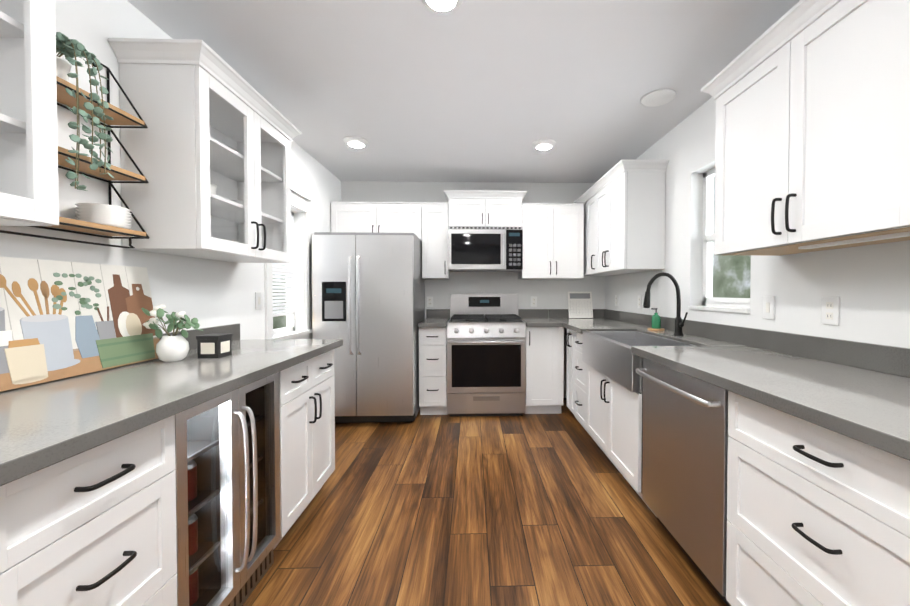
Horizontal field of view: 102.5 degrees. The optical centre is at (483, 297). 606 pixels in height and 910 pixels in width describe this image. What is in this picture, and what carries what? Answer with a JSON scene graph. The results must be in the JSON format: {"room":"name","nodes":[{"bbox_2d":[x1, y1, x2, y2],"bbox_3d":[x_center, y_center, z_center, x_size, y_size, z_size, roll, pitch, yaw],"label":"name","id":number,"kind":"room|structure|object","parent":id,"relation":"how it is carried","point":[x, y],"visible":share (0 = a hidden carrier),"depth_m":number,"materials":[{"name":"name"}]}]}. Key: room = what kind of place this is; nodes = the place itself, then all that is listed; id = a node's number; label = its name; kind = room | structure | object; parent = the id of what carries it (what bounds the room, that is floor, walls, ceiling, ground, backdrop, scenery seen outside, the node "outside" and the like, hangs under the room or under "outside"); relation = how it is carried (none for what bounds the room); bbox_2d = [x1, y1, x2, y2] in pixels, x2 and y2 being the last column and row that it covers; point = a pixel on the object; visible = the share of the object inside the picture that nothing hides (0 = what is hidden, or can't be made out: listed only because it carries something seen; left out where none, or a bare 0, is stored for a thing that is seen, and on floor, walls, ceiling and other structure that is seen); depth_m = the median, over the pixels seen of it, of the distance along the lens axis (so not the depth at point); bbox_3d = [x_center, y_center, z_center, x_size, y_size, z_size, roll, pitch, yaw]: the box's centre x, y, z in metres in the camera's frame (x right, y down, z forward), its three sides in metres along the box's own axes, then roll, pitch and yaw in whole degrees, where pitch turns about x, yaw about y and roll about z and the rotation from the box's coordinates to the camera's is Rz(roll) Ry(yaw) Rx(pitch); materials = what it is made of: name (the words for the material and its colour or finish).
{"room":"kitchen","nodes":[
{"label":"kitchen","id":0,"kind":"room"},
{"bbox_2d":[0,0,340,339],"bbox_3d":[-1.566,-0.025,0.889,0.160,2.440,6.655,0,1,-2],"label":"wall","id":1,"kind":"structure","parent":0,"point":[206,293],"depth_m":1.56,"materials":[{"name":"paint"}]},
{"bbox_2d":[0,0,58,225],"bbox_3d":[-1.288,-0.607,0.530,0.368,0.834,1.012,0,1,-2],"label":"upper cabinet","id":2,"kind":"object","parent":1,"relation":"attached to","point":[29,192],"visible":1,"depth_m":0.97,"materials":[{"name":"white wood"}]},
{"bbox_2d":[0,36,149,247],"bbox_3d":[-1.415,-0.552,1.233,0.155,0.725,0.458,0,1,-2],"label":"wire wall shelf","id":3,"kind":"object","parent":1,"relation":"attached to","point":[119,117],"visible":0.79,"depth_m":1.34,"materials":[{"name":"brown wood"}]},
{"bbox_2d":[56,32,114,190],"bbox_3d":[-1.357,-0.589,1.183,0.198,0.494,0.150,0,1,-2],"label":"potted plant","id":4,"kind":"object","parent":3,"relation":"on","point":[68,48],"visible":0.96,"depth_m":1.18,"materials":[{"name":"plant"}]},
{"bbox_2d":[75,203,131,228],"bbox_3d":[-1.418,-0.301,1.362,0.148,0.078,0.148,0,1,-2],"label":"plate","id":5,"kind":"object","parent":3,"relation":"on","point":[110,215],"visible":0.75,"depth_m":1.32,"materials":[{"name":"ceramic"}]},
{"bbox_2d":[108,38,300,262],"bbox_3d":[-1.329,-0.629,1.890,0.368,0.834,0.852,0,1,-2],"label":"upper cabinet","id":6,"kind":"object","parent":1,"relation":"attached to","point":[208,149],"visible":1,"depth_m":1.53,"materials":[{"name":"white wood"}]},
{"bbox_2d":[255,292,261,308],"bbox_3d":[-1.526,0.019,2.475,0.009,0.116,0.072,0,1,-2],"label":"electrical outlet","id":7,"kind":"object","parent":1,"relation":"attached to","point":[258,300],"visible":1,"depth_m":2.47,"materials":[{"name":"white paint"}]},
{"bbox_2d":[264,186,312,338],"bbox_3d":[-1.589,-0.242,2.871,0.180,1.270,0.705,0,1,-2],"label":"window","id":8,"kind":"structure","parent":1,"relation":"in","point":[295,271],"depth_m":3.10,"materials":[{"name":"clear glass"}]},
{"bbox_2d":[127,0,799,182],"bbox_3d":[-0.001,-1.300,0.915,3.290,0.132,6.655,0,1,-2],"label":"ceiling","id":9,"kind":"structure","parent":0,"point":[464,91],"depth_m":2.04,"materials":[{"name":"paint"}]},
{"bbox_2d":[344,136,368,147],"bbox_3d":[-1.038,-1.263,2.969,0.194,0.028,0.194,0,1,-2],"label":"recessed light","id":10,"kind":"object","parent":9,"relation":"in","point":[356,142],"visible":1,"depth_m":2.94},
{"bbox_2d":[421,0,462,11],"bbox_3d":[-0.173,-1.239,1.494,0.194,0.028,0.194,0,1,-2],"label":"recessed light","id":11,"kind":"object","parent":9,"relation":"in","point":[443,5],"visible":1,"depth_m":1.55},
{"bbox_2d":[532,139,555,149],"bbox_3d":[0.502,-1.264,3.014,0.194,0.028,0.194,0,1,-2],"label":"recessed light","id":12,"kind":"object","parent":9,"relation":"in","point":[542,144],"visible":1,"depth_m":2.99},
{"bbox_2d":[341,181,604,397],"bbox_3d":[-0.098,-0.079,4.181,2.970,2.440,0.160,0,1,-2],"label":"wall","id":13,"kind":"structure","parent":0,"point":[551,294],"depth_m":4.10,"materials":[{"name":"paint"}]},
{"bbox_2d":[331,202,422,241],"bbox_3d":[-1.104,-0.789,3.896,0.923,0.366,0.322,0,1,-2],"label":"upper cabinet","id":14,"kind":"object","parent":13,"relation":"attached to","point":[357,217],"depth_m":3.74,"materials":[{"name":"white wood"}]},
{"bbox_2d":[427,297,432,306],"bbox_3d":[-0.600,0.043,4.082,0.072,0.116,0.008,0,1,-2],"label":"electrical outlet","id":15,"kind":"object","parent":13,"relation":"attached to","point":[429,301],"visible":1,"depth_m":4.08,"materials":[{"name":"white paint"}]},
{"bbox_2d":[421,202,450,278],"bbox_3d":[-0.504,-0.588,3.917,0.271,0.768,0.322,0,1,-2],"label":"upper cabinet","id":16,"kind":"object","parent":13,"relation":"attached to","point":[436,215],"depth_m":3.76,"materials":[{"name":"white wood"}]},
{"bbox_2d":[447,190,522,225],"bbox_3d":[0.014,-0.920,3.927,0.760,0.368,0.322,0,1,-2],"label":"upper cabinet","id":17,"kind":"object","parent":13,"relation":"attached to","point":[468,207],"depth_m":3.77,"materials":[{"name":"white wood"}]},
{"bbox_2d":[448,226,522,271],"bbox_3d":[0.016,-0.509,3.870,0.754,0.440,0.449,0,1,-2],"label":"microwave","id":18,"kind":"object","parent":17,"relation":"attached to","point":[485,248],"visible":1,"depth_m":3.69,"materials":[{"name":"silver metal"}]},
{"bbox_2d":[531,296,536,306],"bbox_3d":[0.570,0.042,4.117,0.072,0.116,0.008,0,1,-2],"label":"electrical outlet","id":19,"kind":"object","parent":13,"relation":"attached to","point":[533,301],"visible":1,"depth_m":4.12,"materials":[{"name":"white paint"}]},
{"bbox_2d":[518,202,583,279],"bbox_3d":[0.721,-0.589,3.953,0.647,0.768,0.322,0,1,-2],"label":"upper cabinet","id":20,"kind":"object","parent":13,"relation":"attached to","point":[553,241],"depth_m":3.80,"materials":[{"name":"white wood"}]},
{"bbox_2d":[242,398,726,605],"bbox_3d":[-0.001,1.254,0.957,3.290,0.120,6.655,0,1,-2],"label":"floor","id":21,"kind":"structure","parent":0,"point":[523,510],"depth_m":1.86,"materials":[{"name":"brown wood"}]},
{"bbox_2d":[0,415,176,605],"bbox_3d":[-1.179,0.760,0.835,0.602,0.872,0.417,0,1,-2],"label":"base cabinet","id":22,"kind":"object","parent":21,"relation":"on","point":[95,526],"depth_m":0.83,"materials":[{"name":"white wood"}]},
{"bbox_2d":[0,323,342,485],"bbox_3d":[-1.156,0.251,0.801,0.647,0.140,2.925,0,1,-2],"label":"countertop","id":23,"kind":"structure","parent":22,"relation":"on","point":[45,424],"depth_m":1.04,"materials":[{"name":"stone"}]},
{"bbox_2d":[0,257,159,391],"bbox_3d":[-1.439,0.074,1.147,0.087,0.399,0.900,0,1,-2],"label":"picture","id":24,"kind":"object","parent":23,"relation":"on","point":[61,319],"visible":1,"depth_m":1.26,"materials":[{"name":"paper"}]},
{"bbox_2d":[141,304,202,361],"bbox_3d":[-1.330,0.147,1.550,0.197,0.242,0.214,0,1,-2],"label":"flower vase","id":25,"kind":"object","parent":23,"relation":"on","point":[172,348],"visible":1,"depth_m":1.53,"materials":[{"name":"ceramic"}]},
{"bbox_2d":[196,334,232,357],"bbox_3d":[-1.218,0.217,1.652,0.096,0.099,0.096,0,1,-2],"label":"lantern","id":26,"kind":"object","parent":23,"relation":"on","point":[214,345],"visible":1,"depth_m":1.61,"materials":[{"name":"black metal"}]},
{"bbox_2d":[175,372,280,605],"bbox_3d":[-1.170,0.754,1.329,0.650,0.868,0.565,0,1,-2],"label":"beverage cooler","id":27,"kind":"object","parent":21,"relation":"on","point":[227,469],"visible":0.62,"depth_m":1.31,"materials":[{"name":"silver metal"}]},
{"bbox_2d":[273,349,334,549],"bbox_3d":[-1.212,0.742,1.929,0.602,0.872,0.632,0,1,-2],"label":"base cabinet","id":28,"kind":"object","parent":21,"relation":"on","point":[306,388],"depth_m":1.87,"materials":[{"name":"white wood"}]},
{"bbox_2d":[312,232,424,422],"bbox_3d":[-1.081,0.280,3.609,0.882,1.742,0.897,0,1,-2],"label":"refrigerator","id":29,"kind":"object","parent":21,"relation":"on","point":[368,298],"visible":0.88,"depth_m":3.23,"materials":[{"name":"silver metal"}]},
{"bbox_2d":[419,326,446,414],"bbox_3d":[-0.498,0.712,3.798,0.264,0.872,0.602,0,1,-2],"label":"base cabinet","id":30,"kind":"object","parent":21,"relation":"on","point":[432,340],"depth_m":3.50,"materials":[{"name":"white wood"}]},
{"bbox_2d":[418,309,561,326],"bbox_3d":[0.058,0.203,3.784,1.374,0.140,0.647,0,1,-2],"label":"countertop","id":31,"kind":"structure","parent":30,"relation":"on","point":[529,317],"depth_m":4.04,"materials":[{"name":"stone"}]},
{"bbox_2d":[447,294,525,415],"bbox_3d":[0.020,0.556,3.762,0.754,1.185,0.701,0,1,-2],"label":"gas range","id":32,"kind":"object","parent":21,"relation":"on","point":[486,354],"visible":1,"depth_m":3.48,"materials":[{"name":"silver metal"}]},
{"bbox_2d":[525,327,563,413],"bbox_3d":[0.586,0.711,3.830,0.368,0.872,0.602,0,1,-2],"label":"base cabinet","id":33,"kind":"object","parent":21,"relation":"on","point":[544,370],"depth_m":3.53,"materials":[{"name":"white wood"}]},
{"bbox_2d":[566,329,581,424],"bbox_3d":[1.113,0.721,3.190,0.602,0.872,0.669,0,1,-2],"label":"base cabinet","id":34,"kind":"object","parent":21,"relation":"on","point":[573,339],"depth_m":3.24,"materials":[{"name":"white wood"}]},
{"bbox_2d":[582,361,656,516],"bbox_3d":[1.135,0.843,2.460,0.602,0.652,0.915,0,1,-2],"label":"base cabinet","id":35,"kind":"object","parent":21,"relation":"on","point":[612,414],"depth_m":2.33,"materials":[{"name":"white wood"}]},
{"bbox_2d":[636,358,730,605],"bbox_3d":[1.125,0.747,1.625,0.672,0.872,0.624,0,1,-2],"label":"dishwasher","id":36,"kind":"object","parent":21,"relation":"on","point":[685,457],"visible":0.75,"depth_m":1.51,"materials":[{"name":"silver metal"}]},
{"bbox_2d":[726,391,909,605],"bbox_3d":[1.179,0.758,0.963,0.602,0.872,0.693,0,1,-2],"label":"base cabinet","id":37,"kind":"object","parent":21,"relation":"on","point":[817,515],"depth_m":0.98,"materials":[{"name":"white wood"}]},
{"bbox_2d":[549,309,909,460],"bbox_3d":[1.133,0.235,1.773,0.647,0.140,4.732,0,1,-2],"label":"countertop","id":38,"kind":"structure","parent":37,"relation":"on","point":[858,391],"depth_m":1.34,"materials":[{"name":"stone"}]},
{"bbox_2d":[568,292,592,317],"bbox_3d":[1.086,0.077,4.081,0.270,0.296,0.074,0,1,-2],"label":"frame","id":39,"kind":"object","parent":38,"relation":"on","point":[580,305],"visible":1,"depth_m":4.07,"materials":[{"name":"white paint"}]},
{"bbox_2d":[582,331,695,391],"bbox_3d":[1.017,0.391,2.449,0.435,0.237,0.907,0,1,-2],"label":"farmhouse sink","id":40,"kind":"object","parent":38,"relation":"in","point":[609,354],"visible":0.56,"depth_m":2.41,"materials":[{"name":"silver metal"}]},
{"bbox_2d":[648,308,664,330],"bbox_3d":[1.320,0.164,2.782,0.120,0.169,0.120,0,1,-2],"label":"soap bottle","id":41,"kind":"object","parent":38,"relation":"on","point":[656,322],"visible":1,"depth_m":2.76,"materials":[{"name":"green plastic"}]},
{"bbox_2d":[643,272,687,335],"bbox_3d":[1.211,0.041,2.429,0.272,0.425,0.103,0,1,-2],"label":"faucet","id":42,"kind":"object","parent":38,"relation":"on","point":[678,324],"visible":1,"depth_m":2.44,"materials":[{"name":"black metal"}]},
{"bbox_2d":[605,97,909,347],"bbox_3d":[1.563,-0.027,0.982,0.160,2.440,6.655,0,1,-2],"label":"wall","id":43,"kind":"structure","parent":0,"point":[869,285],"depth_m":1.87,"materials":[{"name":"paint"}]},
{"bbox_2d":[578,195,609,275],"bbox_3d":[1.231,-0.662,3.936,0.322,0.834,0.385,0,1,-2],"label":"upper cabinet","id":44,"kind":"object","parent":43,"relation":"attached to","point":[583,200],"depth_m":3.91,"materials":[{"name":"white wood"}]},
{"bbox_2d":[586,159,668,274],"bbox_3d":[1.249,-0.652,3.324,0.322,0.834,0.954,0,1,-2],"label":"upper cabinet","id":45,"kind":"object","parent":43,"relation":"attached to","point":[623,200],"depth_m":2.85,"materials":[{"name":"white wood"}]},
{"bbox_2d":[638,295,641,307],"bbox_3d":[1.409,0.036,3.283,0.008,0.116,0.072,0,1,-2],"label":"electrical outlet","id":46,"kind":"object","parent":43,"relation":"attached to","point":[639,301],"visible":1,"depth_m":3.27,"materials":[{"name":"white paint"}]},
{"bbox_2d":[688,168,750,312],"bbox_3d":[1.507,-0.389,2.253,0.147,0.938,0.550,0,1,-2],"label":"window","id":47,"kind":"structure","parent":43,"relation":"in","point":[718,303],"depth_m":2.47,"materials":[{"name":"clear glass"}]},
{"bbox_2d":[763,296,774,318],"bbox_3d":[1.451,0.049,1.853,0.009,0.116,0.072,0,1,-2],"label":"light switch","id":48,"kind":"object","parent":43,"relation":"attached to","point":[768,307],"visible":1,"depth_m":1.84,"materials":[{"name":"white paint"}]},
{"bbox_2d":[709,0,909,255],"bbox_3d":[1.308,-0.620,1.340,0.322,0.834,0.895,0,1,-2],"label":"upper cabinet","id":49,"kind":"object","parent":43,"relation":"attached to","point":[812,139],"depth_m":1.30,"materials":[{"name":"white wood"}]},
{"bbox_2d":[821,297,839,324],"bbox_3d":[1.461,0.054,1.533,0.008,0.116,0.072,0,1,-2],"label":"electrical outlet","id":50,"kind":"object","parent":43,"relation":"attached to","point":[830,315],"visible":1,"depth_m":1.53,"materials":[{"name":"white plastic"}]},
{"bbox_2d":[889,0,909,231],"bbox_3d":[1.331,-0.607,0.563,0.322,0.834,0.894,0,1,-2],"label":"upper cabinet","id":51,"kind":"object","parent":43,"relation":"attached to","point":[899,75],"depth_m":1.02,"materials":[{"name":"white wood"}]},
{"label":"outside","id":52,"kind":"structure","parent":0,"visible":0},
{"bbox_2d":[273,264,285,328],"bbox_3d":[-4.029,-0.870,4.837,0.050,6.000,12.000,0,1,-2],"label":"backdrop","id":53,"kind":"structure","parent":52,"point":[280,319],"depth_m":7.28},
{"bbox_2d":[713,177,750,297],"bbox_3d":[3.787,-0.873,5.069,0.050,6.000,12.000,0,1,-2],"label":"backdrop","id":54,"kind":"structure","parent":52,"point":[731,272],"depth_m":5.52,"materials":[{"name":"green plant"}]}
]}

